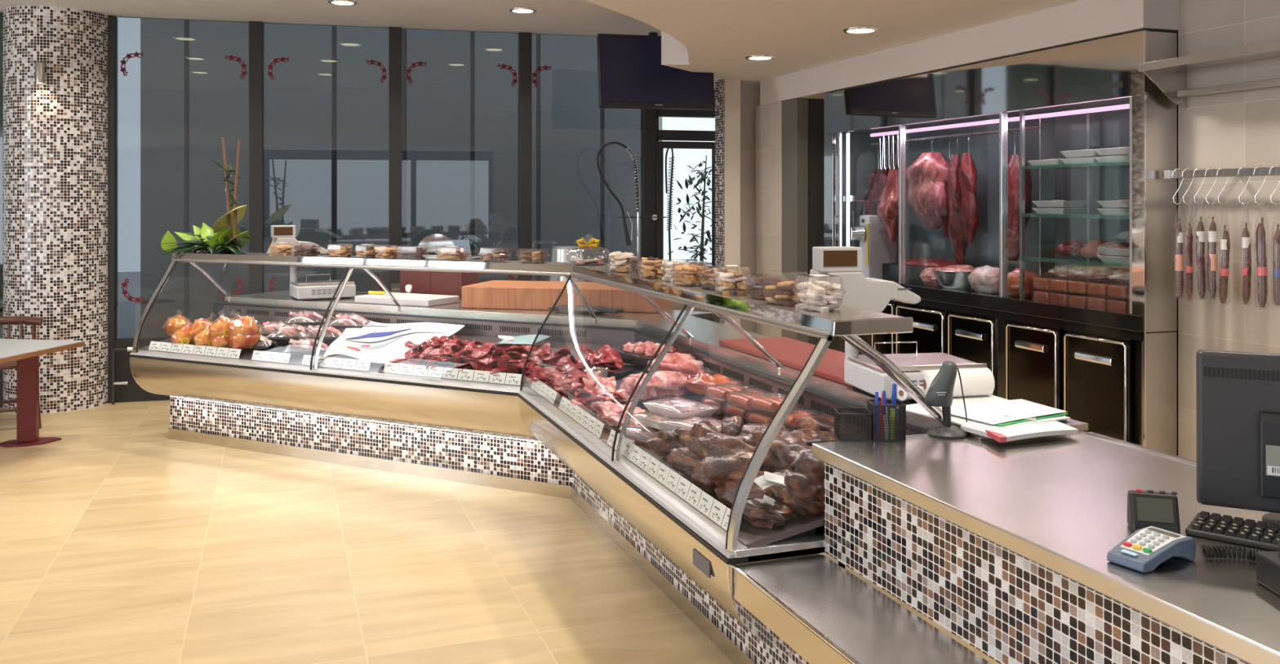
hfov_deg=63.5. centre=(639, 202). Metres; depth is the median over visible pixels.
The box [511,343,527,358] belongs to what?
meat cut
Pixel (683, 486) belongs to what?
price card
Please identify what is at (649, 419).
pack
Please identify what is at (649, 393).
joint
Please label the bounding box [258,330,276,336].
tray
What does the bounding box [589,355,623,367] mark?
meat cut
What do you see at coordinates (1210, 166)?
s-hook
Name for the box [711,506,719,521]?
print
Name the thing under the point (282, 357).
price card
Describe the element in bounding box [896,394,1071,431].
paper stack
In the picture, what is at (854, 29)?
recessed light
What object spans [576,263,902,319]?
shelf
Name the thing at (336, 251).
box
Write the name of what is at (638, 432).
pack
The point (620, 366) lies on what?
meat cut
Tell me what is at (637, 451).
price card
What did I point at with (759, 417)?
pack
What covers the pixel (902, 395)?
paper roll
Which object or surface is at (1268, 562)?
box
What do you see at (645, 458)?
price card
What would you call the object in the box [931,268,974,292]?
steel bowl
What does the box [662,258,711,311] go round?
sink
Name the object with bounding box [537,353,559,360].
meat cut
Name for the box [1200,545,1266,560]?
coiled cable
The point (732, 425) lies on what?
meat
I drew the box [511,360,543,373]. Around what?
meat cut
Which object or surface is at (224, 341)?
parcel
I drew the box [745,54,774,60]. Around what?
recessed light
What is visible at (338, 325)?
tray
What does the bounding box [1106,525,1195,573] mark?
card terminal
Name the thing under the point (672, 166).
door handle
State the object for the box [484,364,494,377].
meat cut
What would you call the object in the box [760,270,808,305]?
jar
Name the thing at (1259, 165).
s-hook
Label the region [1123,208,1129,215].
tray
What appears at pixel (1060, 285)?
pack
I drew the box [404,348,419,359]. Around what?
meat cut
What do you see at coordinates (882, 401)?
pen
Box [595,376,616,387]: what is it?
meat cut
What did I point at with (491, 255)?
box
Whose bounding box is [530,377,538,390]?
price card
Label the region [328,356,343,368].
price card
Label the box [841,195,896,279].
grinder
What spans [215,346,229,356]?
price card
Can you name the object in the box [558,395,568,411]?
price card
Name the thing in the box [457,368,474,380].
price card
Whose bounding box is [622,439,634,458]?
price card
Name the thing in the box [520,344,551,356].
meat cut
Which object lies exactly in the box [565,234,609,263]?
gift bag
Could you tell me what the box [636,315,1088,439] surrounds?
countertop
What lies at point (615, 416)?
meat cut
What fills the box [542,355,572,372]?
meat cut
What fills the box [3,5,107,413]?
wall column
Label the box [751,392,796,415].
pack
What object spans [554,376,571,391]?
meat cut
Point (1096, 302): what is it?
pack
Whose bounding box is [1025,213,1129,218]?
glass shelf
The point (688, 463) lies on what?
meat
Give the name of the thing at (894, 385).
pen
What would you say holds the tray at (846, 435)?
on the pen holder
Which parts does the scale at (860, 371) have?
platter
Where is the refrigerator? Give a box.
[824,30,1177,455]
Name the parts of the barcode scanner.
stem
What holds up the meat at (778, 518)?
on the display case at (686, 554)
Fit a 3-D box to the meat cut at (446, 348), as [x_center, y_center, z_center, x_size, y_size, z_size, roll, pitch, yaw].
[-1.095,0.805,5.703,0.090,0.068,0.190,0,0,40]
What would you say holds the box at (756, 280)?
on the display case at (686, 554)
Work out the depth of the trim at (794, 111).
8.04 m
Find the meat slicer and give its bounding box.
[417,233,471,255]
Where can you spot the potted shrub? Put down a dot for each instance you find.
(701, 253)
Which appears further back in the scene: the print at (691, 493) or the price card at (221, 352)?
the price card at (221, 352)
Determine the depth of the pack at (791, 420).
3.71 m
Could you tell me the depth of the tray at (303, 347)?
6.10 m
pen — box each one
[875,391,879,438]
[880,391,883,435]
[882,390,888,429]
[882,403,888,438]
[890,408,894,438]
[891,383,896,408]
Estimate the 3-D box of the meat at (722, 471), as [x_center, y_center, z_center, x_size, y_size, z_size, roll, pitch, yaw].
[0.319,0.817,3.126,0.236,0.125,0.176,0,0,31]
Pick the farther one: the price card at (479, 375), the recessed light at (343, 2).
the recessed light at (343, 2)
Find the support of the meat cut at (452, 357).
on the display case at (471, 432)
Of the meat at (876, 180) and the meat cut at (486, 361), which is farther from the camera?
the meat at (876, 180)
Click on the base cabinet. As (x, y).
(434, 282)
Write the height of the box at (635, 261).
0.085 m
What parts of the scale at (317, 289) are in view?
platter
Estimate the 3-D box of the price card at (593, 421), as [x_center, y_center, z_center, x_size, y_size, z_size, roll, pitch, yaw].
[-0.195,0.903,4.205,0.022,0.056,0.086,0,0,-19]
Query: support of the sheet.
on the display case at (471, 432)
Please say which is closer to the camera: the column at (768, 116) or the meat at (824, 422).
the meat at (824, 422)
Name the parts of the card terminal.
keypad plate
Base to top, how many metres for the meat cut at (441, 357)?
0.038 m
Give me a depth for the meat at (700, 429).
3.57 m
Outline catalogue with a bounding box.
[960,420,1078,442]
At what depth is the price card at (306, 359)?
5.92 m
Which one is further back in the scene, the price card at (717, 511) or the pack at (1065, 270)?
the pack at (1065, 270)
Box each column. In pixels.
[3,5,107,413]
[755,101,782,337]
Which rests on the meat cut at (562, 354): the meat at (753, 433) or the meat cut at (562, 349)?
the meat cut at (562, 349)
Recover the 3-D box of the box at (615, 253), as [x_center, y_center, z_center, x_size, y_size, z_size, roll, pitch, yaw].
[-0.090,0.290,5.141,0.131,0.093,0.147,0,0,-6]
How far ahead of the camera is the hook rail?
4.51 m
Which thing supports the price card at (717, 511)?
on the display case at (686, 554)
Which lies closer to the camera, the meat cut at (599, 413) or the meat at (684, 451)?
the meat at (684, 451)
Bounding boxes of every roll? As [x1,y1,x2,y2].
[546,304,623,314]
[897,385,924,400]
[920,367,995,397]
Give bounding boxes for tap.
[596,141,666,257]
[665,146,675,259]
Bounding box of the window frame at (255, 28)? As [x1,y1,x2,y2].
[107,15,655,402]
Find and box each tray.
[228,334,276,349]
[228,342,275,349]
[258,320,291,336]
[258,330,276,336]
[267,323,312,339]
[267,333,312,339]
[284,310,325,325]
[284,319,324,325]
[284,337,328,355]
[284,347,326,355]
[298,324,342,340]
[298,334,339,340]
[327,312,370,328]
[327,322,363,328]
[432,355,466,366]
[506,343,540,352]
[577,364,643,378]
[617,341,676,367]
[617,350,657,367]
[834,408,871,439]
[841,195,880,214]
[1027,158,1067,167]
[1032,199,1088,207]
[1032,207,1088,214]
[1060,149,1102,157]
[1060,156,1105,165]
[1093,146,1129,155]
[1093,155,1129,164]
[1096,207,1129,215]
[1096,246,1129,256]
[1097,199,1129,207]
[1097,254,1129,263]
[1123,200,1129,207]
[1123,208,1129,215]
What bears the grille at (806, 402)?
attached to the display case at (686, 554)
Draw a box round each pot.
[548,245,585,281]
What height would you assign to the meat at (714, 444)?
0.104 m
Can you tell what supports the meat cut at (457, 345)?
on the meat cut
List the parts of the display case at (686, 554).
rail, rating plate, glass hinge rail, frame, sill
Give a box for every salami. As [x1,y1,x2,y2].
[1173,212,1183,297]
[1184,209,1192,299]
[1194,205,1206,300]
[1206,214,1217,299]
[1218,213,1230,303]
[1240,217,1251,304]
[1254,211,1267,308]
[1271,223,1279,306]
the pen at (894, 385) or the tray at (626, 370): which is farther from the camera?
the tray at (626, 370)
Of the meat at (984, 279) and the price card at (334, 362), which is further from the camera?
the meat at (984, 279)
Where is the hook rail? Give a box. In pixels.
[1164,166,1279,178]
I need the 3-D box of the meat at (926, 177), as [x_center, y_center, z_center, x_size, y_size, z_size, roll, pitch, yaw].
[1.927,-0.139,6.848,0.267,0.617,0.379,0,0,-19]
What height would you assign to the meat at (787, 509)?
0.068 m
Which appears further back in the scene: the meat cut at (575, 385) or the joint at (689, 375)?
the meat cut at (575, 385)
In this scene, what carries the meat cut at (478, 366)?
on the display case at (471, 432)
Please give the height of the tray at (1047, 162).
0.042 m
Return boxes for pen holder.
[833,399,906,440]
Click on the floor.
(122, 540)
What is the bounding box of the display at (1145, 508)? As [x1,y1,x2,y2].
[1127,488,1180,533]
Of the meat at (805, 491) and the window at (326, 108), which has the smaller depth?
the meat at (805, 491)
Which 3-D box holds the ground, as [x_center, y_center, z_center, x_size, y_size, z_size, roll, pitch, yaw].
[-7.336,1.620,16.342,21.000,0.100,16.300,0,0,-19]
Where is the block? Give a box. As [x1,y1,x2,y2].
[461,280,673,312]
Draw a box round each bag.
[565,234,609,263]
[920,266,943,288]
[1007,266,1039,299]
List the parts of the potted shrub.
stem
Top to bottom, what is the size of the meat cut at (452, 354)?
0.075 m
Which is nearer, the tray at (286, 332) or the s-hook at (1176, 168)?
the s-hook at (1176, 168)
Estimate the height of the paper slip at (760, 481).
0.023 m
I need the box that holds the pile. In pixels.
[941,264,974,271]
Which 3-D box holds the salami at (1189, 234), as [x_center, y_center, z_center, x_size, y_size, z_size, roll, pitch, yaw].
[2.480,0.224,4.667,0.038,0.444,0.039,0,0,17]
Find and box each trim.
[0,336,169,407]
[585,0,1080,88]
[655,88,715,257]
[715,79,724,324]
[724,79,740,326]
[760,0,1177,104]
[782,97,808,342]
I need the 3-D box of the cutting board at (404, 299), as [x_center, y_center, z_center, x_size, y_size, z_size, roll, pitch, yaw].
[-1.512,0.627,6.707,0.600,0.045,0.320,0,0,27]
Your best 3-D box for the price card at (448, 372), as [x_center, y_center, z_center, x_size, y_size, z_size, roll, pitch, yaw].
[-1.002,0.903,5.459,0.096,0.056,0.022,0,0,27]
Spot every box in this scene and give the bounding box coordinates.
[269,241,293,255]
[291,242,319,256]
[327,243,353,257]
[353,244,378,257]
[374,244,399,258]
[395,244,430,259]
[434,245,468,260]
[477,246,511,262]
[515,248,551,263]
[606,254,635,272]
[608,251,633,266]
[627,256,658,275]
[635,257,664,278]
[660,259,688,282]
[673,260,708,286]
[701,264,735,289]
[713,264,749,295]
[743,272,784,299]
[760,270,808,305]
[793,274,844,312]
[1256,537,1279,595]
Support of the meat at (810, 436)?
on the display case at (686, 554)
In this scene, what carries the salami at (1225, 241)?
hanging from the s-hook at (1221, 166)
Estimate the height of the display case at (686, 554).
1.222 m
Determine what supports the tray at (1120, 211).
on the refrigerator
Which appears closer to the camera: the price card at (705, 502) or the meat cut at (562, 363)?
the price card at (705, 502)
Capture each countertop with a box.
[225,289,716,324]
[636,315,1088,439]
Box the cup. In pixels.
[866,400,906,439]
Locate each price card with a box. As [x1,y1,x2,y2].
[148,341,161,351]
[159,342,172,351]
[169,342,183,352]
[181,343,195,353]
[192,345,205,355]
[204,346,217,355]
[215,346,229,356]
[226,347,241,358]
[251,350,266,360]
[263,351,278,361]
[275,352,290,363]
[302,355,314,365]
[317,355,329,366]
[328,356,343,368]
[341,358,356,368]
[355,359,370,370]
[382,361,399,373]
[397,363,413,374]
[412,364,428,376]
[426,365,443,377]
[441,367,458,378]
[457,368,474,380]
[472,369,490,382]
[488,371,506,383]
[505,373,521,385]
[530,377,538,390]
[534,379,542,393]
[539,382,547,396]
[543,386,552,399]
[548,389,557,404]
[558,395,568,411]
[564,400,573,415]
[569,404,578,419]
[574,407,585,423]
[581,411,591,428]
[586,415,597,432]
[593,419,604,437]
[606,429,618,446]
[614,434,626,453]
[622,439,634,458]
[629,444,642,465]
[638,450,651,471]
[646,456,660,478]
[655,462,670,484]
[665,468,680,492]
[675,475,691,499]
[685,483,702,507]
[697,490,714,516]
[708,498,726,525]
[720,506,730,529]
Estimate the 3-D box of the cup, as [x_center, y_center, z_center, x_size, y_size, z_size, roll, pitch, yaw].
[0.701,0.618,2.939,0.091,0.098,0.081,0,0,1]
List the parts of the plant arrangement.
pot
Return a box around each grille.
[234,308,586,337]
[653,342,898,433]
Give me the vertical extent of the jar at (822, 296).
0.111 m
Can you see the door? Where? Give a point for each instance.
(660, 145)
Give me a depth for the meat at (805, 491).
2.91 m
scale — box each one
[266,225,355,300]
[807,246,988,401]
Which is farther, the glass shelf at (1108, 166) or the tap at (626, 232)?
the tap at (626, 232)
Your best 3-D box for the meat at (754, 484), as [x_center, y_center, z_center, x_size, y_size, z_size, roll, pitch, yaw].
[0.388,0.841,3.014,0.254,0.108,0.164,0,0,19]
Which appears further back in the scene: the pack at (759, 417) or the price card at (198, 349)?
the price card at (198, 349)
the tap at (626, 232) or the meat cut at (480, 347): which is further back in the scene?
the tap at (626, 232)
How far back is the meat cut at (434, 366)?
5.53 m
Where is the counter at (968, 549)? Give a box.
[732,430,1279,663]
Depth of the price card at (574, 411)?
4.46 m
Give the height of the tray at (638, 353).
0.103 m
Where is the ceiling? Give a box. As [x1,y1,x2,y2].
[0,0,661,36]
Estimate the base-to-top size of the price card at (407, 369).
0.056 m
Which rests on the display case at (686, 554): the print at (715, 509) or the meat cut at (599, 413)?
the meat cut at (599, 413)
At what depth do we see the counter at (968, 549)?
2.31 m
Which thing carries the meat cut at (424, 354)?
on the meat cut
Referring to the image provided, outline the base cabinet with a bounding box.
[400,254,481,298]
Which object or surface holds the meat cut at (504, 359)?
on the meat cut at (508, 366)
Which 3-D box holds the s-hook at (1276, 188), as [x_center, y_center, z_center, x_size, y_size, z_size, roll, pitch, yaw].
[2.631,-0.073,4.263,0.033,0.168,0.057,0,0,-19]
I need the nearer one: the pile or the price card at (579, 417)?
the price card at (579, 417)
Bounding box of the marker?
[705,456,713,462]
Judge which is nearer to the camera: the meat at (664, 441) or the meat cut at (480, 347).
the meat at (664, 441)
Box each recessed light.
[327,0,357,5]
[509,7,536,13]
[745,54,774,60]
[842,26,879,33]
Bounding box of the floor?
[0,400,733,663]
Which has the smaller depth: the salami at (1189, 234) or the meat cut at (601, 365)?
the salami at (1189, 234)
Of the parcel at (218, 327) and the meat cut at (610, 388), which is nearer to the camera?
the meat cut at (610, 388)
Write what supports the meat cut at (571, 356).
on the display case at (471, 432)
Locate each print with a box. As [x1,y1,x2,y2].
[688,489,696,503]
[699,497,707,512]
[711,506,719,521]
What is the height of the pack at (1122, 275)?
0.067 m
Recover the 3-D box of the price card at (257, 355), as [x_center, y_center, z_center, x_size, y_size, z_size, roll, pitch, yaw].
[-2.250,0.903,6.093,0.096,0.056,0.022,0,0,27]
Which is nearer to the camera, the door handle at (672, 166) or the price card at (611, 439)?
the price card at (611, 439)
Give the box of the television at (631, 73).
[596,31,715,110]
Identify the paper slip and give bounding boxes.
[754,475,786,489]
[762,494,776,505]
[764,471,784,484]
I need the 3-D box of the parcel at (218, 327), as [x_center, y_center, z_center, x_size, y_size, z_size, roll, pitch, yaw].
[-2.557,0.750,6.347,0.190,0.181,0.198,0,0,-38]
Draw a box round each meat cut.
[389,354,422,364]
[404,341,426,349]
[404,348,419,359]
[416,346,435,354]
[417,346,434,364]
[422,342,450,356]
[422,355,430,365]
[426,335,444,346]
[426,335,449,346]
[426,355,450,370]
[427,340,457,355]
[430,364,448,369]
[431,355,445,361]
[440,355,455,365]
[448,334,471,343]
[448,365,468,373]
[450,343,464,347]
[451,351,471,360]
[453,359,476,367]
[454,341,474,358]
[454,355,474,368]
[456,338,484,346]
[461,341,488,354]
[464,347,484,359]
[466,346,490,358]
[468,360,497,370]
[474,355,500,364]
[484,338,513,350]
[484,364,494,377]
[489,363,512,374]
[491,346,507,358]
[497,355,528,367]
[498,344,522,351]
[506,351,524,359]
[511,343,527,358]
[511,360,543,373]
[516,359,537,368]
[520,342,551,358]
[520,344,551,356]
[520,364,553,373]
[523,351,545,362]
[523,368,536,383]
[524,356,558,365]
[531,377,546,382]
[533,365,567,382]
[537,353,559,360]
[541,380,550,386]
[542,346,569,359]
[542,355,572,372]
[544,373,560,381]
[549,381,555,388]
[553,347,570,355]
[554,367,584,386]
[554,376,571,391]
[555,385,586,398]
[558,354,577,364]
[563,383,592,391]
[566,362,585,379]
[568,382,590,395]
[569,391,585,401]
[570,395,591,410]
[571,397,603,412]
[573,357,589,368]
[574,356,591,364]
[574,389,591,398]
[577,344,597,355]
[582,377,596,389]
[582,400,595,411]
[583,384,612,404]
[584,344,609,361]
[586,368,615,385]
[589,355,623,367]
[590,347,621,364]
[590,401,624,412]
[593,357,623,368]
[593,364,618,372]
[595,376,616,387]
[595,400,631,413]
[595,409,609,422]
[600,405,639,426]
[601,406,641,424]
[604,380,621,402]
[605,397,626,404]
[607,408,646,427]
[613,388,633,401]
[613,395,623,404]
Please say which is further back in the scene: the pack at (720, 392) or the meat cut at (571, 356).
the meat cut at (571, 356)
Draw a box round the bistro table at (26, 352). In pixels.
[0,338,85,447]
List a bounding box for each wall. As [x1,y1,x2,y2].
[740,83,760,333]
[808,98,824,344]
[1177,0,1279,460]
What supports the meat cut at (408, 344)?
on the meat cut
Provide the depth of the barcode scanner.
2.96 m
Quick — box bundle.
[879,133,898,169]
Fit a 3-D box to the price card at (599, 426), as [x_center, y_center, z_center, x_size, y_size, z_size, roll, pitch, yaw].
[-0.165,0.903,4.119,0.022,0.056,0.086,0,0,-19]
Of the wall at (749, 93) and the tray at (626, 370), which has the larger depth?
the wall at (749, 93)
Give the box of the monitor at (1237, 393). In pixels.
[1195,349,1279,526]
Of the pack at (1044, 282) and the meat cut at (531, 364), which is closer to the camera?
the meat cut at (531, 364)
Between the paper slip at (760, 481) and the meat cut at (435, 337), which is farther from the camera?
the meat cut at (435, 337)
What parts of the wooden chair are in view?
seat, rail, leg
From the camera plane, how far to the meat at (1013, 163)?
6.20 m
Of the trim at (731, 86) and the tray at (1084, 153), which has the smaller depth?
the tray at (1084, 153)
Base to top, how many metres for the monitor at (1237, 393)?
0.352 m
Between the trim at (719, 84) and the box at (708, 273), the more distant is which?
the trim at (719, 84)
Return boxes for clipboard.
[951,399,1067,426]
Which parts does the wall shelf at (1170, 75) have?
shelf plate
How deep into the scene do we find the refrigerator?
5.75 m
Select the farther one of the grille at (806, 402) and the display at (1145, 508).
the grille at (806, 402)
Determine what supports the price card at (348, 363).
on the display case at (471, 432)
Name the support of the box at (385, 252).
on the display case at (471, 432)
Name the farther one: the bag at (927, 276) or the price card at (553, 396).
the bag at (927, 276)
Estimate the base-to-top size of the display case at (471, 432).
1.222 m
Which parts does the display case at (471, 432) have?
frame, rail, glass hinge rail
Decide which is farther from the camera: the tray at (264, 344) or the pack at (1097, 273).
the tray at (264, 344)
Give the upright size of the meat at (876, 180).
0.547 m
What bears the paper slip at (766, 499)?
on the meat at (778, 518)
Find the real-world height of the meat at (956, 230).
0.856 m
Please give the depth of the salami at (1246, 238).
4.38 m
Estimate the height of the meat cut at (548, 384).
0.074 m
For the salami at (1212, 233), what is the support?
hanging from the s-hook at (1210, 166)
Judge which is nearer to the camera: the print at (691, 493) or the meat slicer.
the print at (691, 493)
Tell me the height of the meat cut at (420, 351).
0.070 m
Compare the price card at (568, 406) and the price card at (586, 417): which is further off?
the price card at (568, 406)
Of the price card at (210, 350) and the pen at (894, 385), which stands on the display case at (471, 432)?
the price card at (210, 350)
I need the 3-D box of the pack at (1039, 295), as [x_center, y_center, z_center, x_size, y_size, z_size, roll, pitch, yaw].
[2.267,0.517,5.673,0.180,0.070,0.126,0,0,-19]
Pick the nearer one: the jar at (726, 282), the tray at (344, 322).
the jar at (726, 282)
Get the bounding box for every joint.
[619,372,659,401]
[647,351,705,374]
[649,370,688,396]
[682,373,696,393]
[685,372,733,395]
[1053,238,1088,257]
[1080,238,1111,259]
[1095,240,1129,256]
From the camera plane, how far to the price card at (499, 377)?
5.32 m
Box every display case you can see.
[128,250,716,498]
[517,263,1088,663]
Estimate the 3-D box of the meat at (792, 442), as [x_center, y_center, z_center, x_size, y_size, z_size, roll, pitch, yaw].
[0.454,0.778,3.149,0.171,0.131,0.292,0,0,-31]
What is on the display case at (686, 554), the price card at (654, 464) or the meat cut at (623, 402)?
the price card at (654, 464)
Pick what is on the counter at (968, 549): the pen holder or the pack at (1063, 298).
the pen holder
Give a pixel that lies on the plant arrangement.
(224, 237)
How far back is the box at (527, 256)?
5.65 m
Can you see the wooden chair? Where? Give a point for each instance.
(6, 320)
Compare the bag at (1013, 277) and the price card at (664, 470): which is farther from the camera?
the bag at (1013, 277)
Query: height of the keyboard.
0.028 m
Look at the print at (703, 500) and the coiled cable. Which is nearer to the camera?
the coiled cable
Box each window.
[0,12,662,338]
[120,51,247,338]
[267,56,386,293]
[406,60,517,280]
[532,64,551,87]
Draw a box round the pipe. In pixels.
[111,346,133,404]
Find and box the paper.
[493,333,550,344]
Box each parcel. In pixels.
[161,313,193,336]
[169,321,195,348]
[187,316,213,337]
[192,320,211,350]
[208,313,235,337]
[209,334,232,351]
[226,314,262,336]
[228,324,260,350]
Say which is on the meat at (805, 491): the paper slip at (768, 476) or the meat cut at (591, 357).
the paper slip at (768, 476)
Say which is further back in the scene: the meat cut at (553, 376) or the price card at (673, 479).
the meat cut at (553, 376)
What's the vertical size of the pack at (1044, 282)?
0.070 m
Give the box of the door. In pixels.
[652,141,715,264]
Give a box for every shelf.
[180,251,603,265]
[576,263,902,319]
[737,554,991,663]
[1023,160,1129,169]
[1024,256,1129,268]
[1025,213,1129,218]
[1138,40,1279,107]
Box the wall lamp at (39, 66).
[35,62,44,83]
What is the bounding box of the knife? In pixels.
[351,290,386,294]
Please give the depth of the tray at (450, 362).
5.57 m
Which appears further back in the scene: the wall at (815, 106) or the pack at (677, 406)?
the wall at (815, 106)
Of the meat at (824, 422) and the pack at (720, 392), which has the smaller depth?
the meat at (824, 422)
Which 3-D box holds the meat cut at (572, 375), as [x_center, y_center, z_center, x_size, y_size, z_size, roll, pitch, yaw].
[-0.339,0.836,4.909,0.136,0.088,0.168,0,0,6]
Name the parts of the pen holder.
floor plate, floor plate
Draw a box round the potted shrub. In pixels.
[667,155,715,321]
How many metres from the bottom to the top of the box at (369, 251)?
0.086 m
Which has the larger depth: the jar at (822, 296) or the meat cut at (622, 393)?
the meat cut at (622, 393)
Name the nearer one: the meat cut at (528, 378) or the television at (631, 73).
the meat cut at (528, 378)
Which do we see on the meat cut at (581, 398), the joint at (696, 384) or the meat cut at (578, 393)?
the meat cut at (578, 393)
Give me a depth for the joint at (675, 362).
4.77 m
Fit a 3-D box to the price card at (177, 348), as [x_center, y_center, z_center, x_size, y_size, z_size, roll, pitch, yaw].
[-2.874,0.903,6.410,0.096,0.056,0.022,0,0,27]
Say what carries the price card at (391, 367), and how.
on the display case at (471, 432)
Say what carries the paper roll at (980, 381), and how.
on the paper stack
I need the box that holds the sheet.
[323,319,465,363]
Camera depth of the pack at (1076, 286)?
5.38 m
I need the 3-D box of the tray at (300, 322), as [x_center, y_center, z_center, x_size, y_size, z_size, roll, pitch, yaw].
[-2.134,0.765,6.585,0.240,0.018,0.170,0,0,-14]
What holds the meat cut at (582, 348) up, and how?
on the tray at (626, 370)
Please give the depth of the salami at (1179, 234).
4.71 m
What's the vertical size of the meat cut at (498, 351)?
0.084 m
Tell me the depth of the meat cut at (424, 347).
5.76 m
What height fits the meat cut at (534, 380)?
0.089 m
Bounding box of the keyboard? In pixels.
[1185,511,1279,551]
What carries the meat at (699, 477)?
on the display case at (686, 554)
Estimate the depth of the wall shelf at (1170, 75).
4.54 m
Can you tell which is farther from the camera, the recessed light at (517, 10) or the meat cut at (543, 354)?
the recessed light at (517, 10)
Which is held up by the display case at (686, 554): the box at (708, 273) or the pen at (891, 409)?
the box at (708, 273)
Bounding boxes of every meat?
[645,426,680,457]
[666,446,701,473]
[669,448,701,477]
[674,420,721,448]
[686,432,756,458]
[691,456,720,493]
[702,449,773,486]
[714,479,768,510]
[720,415,744,435]
[733,497,785,528]
[734,471,783,498]
[736,422,791,445]
[746,495,797,522]
[755,432,812,470]
[755,485,773,497]
[757,467,824,515]
[769,467,780,472]
[779,427,839,446]
[783,447,824,484]
[795,413,856,435]
[864,144,889,214]
[877,142,898,241]
[882,257,977,286]
[906,136,949,228]
[938,138,949,236]
[944,137,968,264]
[959,133,979,242]
[967,265,999,294]
[1007,132,1032,260]
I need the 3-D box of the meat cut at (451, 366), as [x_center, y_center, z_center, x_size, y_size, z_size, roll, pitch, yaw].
[-0.969,0.899,5.525,0.100,0.072,0.202,0,0,-18]
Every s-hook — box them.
[1171,168,1183,204]
[1181,168,1194,204]
[1192,167,1205,204]
[1204,166,1217,204]
[1216,166,1230,204]
[1237,165,1251,204]
[1253,164,1266,204]
[1268,164,1279,204]
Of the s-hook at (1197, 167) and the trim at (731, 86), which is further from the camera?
the trim at (731, 86)
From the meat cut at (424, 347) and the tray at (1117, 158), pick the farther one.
the meat cut at (424, 347)
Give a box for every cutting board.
[355,292,459,306]
[719,336,854,386]
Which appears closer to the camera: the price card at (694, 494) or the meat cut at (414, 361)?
the price card at (694, 494)
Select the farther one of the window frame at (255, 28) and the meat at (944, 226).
the window frame at (255, 28)
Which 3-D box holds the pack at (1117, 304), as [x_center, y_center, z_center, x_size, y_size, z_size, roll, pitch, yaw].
[2.446,0.517,5.164,0.180,0.070,0.126,0,0,-19]
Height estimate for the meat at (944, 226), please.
0.678 m
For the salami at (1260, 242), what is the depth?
4.31 m
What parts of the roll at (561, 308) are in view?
knife handle, knife handle, knife handle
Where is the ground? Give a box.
[117,271,140,337]
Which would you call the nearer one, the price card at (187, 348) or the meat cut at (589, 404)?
the meat cut at (589, 404)
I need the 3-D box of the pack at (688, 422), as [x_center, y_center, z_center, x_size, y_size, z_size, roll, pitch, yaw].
[0.222,0.804,3.717,0.174,0.051,0.258,0,0,-43]
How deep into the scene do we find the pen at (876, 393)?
2.92 m
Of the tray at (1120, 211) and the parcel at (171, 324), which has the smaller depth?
the tray at (1120, 211)
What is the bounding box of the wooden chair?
[0,315,43,428]
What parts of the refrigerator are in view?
chrome trim, door, chrome trim, door, handle, glass door, meat rail, handle, chrome trim, door, sill, handle, chrome trim, door, glass door, handle, chrome trim, door, panel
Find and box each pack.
[619,423,660,442]
[632,410,677,430]
[643,396,718,418]
[661,415,721,432]
[703,395,736,414]
[704,382,746,402]
[725,402,767,422]
[726,376,742,386]
[728,389,770,411]
[740,386,767,395]
[748,408,776,424]
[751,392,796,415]
[771,407,813,430]
[1033,275,1070,290]
[1033,289,1057,302]
[1048,263,1088,276]
[1050,277,1086,293]
[1051,291,1072,304]
[1069,279,1106,294]
[1069,293,1093,306]
[1074,266,1118,279]
[1088,280,1120,297]
[1088,296,1115,310]
[1106,267,1129,282]
[1106,283,1129,299]
[1107,298,1129,312]
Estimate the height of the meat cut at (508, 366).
0.072 m
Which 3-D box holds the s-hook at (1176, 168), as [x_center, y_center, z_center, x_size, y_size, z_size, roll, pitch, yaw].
[2.467,-0.073,4.728,0.033,0.168,0.057,0,0,-19]
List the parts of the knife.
handle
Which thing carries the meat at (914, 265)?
in the refrigerator
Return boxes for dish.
[583,366,609,378]
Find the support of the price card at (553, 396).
on the display case at (686, 554)
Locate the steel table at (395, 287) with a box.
[391,280,591,292]
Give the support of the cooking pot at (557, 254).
on the steel table
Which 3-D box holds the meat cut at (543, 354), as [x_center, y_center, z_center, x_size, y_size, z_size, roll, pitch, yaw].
[-0.583,0.825,5.485,0.180,0.071,0.090,0,0,25]
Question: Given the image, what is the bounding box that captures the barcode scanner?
[924,360,967,438]
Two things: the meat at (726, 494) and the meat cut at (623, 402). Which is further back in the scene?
the meat cut at (623, 402)
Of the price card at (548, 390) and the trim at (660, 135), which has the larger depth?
the trim at (660, 135)
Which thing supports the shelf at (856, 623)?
attached to the counter at (968, 549)
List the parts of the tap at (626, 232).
spray handle, lever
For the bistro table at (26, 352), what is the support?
on the floor
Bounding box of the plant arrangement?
[159,137,250,258]
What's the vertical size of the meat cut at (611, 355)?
0.087 m
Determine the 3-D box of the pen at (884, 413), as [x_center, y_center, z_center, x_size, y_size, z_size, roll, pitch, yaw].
[0.690,0.616,2.907,0.020,0.101,0.010,0,0,-20]

